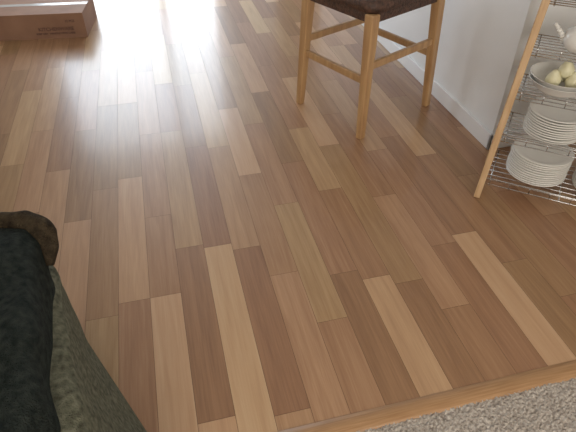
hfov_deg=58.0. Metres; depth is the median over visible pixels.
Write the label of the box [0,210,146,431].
sofa
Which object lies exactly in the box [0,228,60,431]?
throw
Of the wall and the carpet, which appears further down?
the carpet
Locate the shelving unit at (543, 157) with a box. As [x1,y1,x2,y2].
[474,0,575,205]
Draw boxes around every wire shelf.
[485,149,575,205]
[500,111,575,157]
[515,73,575,110]
[531,34,575,62]
[550,0,575,7]
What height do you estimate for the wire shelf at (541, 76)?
0.044 m
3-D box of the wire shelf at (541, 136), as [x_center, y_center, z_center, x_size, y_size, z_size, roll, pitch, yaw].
[1.190,-0.312,2.106,0.620,0.044,0.288,17,43,19]
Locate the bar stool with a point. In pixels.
(370, 13)
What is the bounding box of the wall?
[362,0,575,149]
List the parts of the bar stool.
leg, leg, seat, leg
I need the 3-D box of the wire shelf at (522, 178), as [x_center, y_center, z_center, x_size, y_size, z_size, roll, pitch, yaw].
[1.177,-0.154,2.229,0.620,0.044,0.312,17,43,19]
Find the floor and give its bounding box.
[0,0,575,431]
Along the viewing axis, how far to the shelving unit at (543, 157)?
2.09 m
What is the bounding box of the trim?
[279,360,575,431]
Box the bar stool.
[296,0,444,139]
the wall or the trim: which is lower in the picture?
the trim
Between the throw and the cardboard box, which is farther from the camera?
the cardboard box
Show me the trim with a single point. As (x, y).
(398, 412)
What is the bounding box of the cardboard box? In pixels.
[0,0,96,40]
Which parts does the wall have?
bar baseboard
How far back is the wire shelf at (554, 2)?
1.82 m
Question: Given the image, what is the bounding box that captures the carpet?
[356,377,575,431]
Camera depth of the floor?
2.17 m

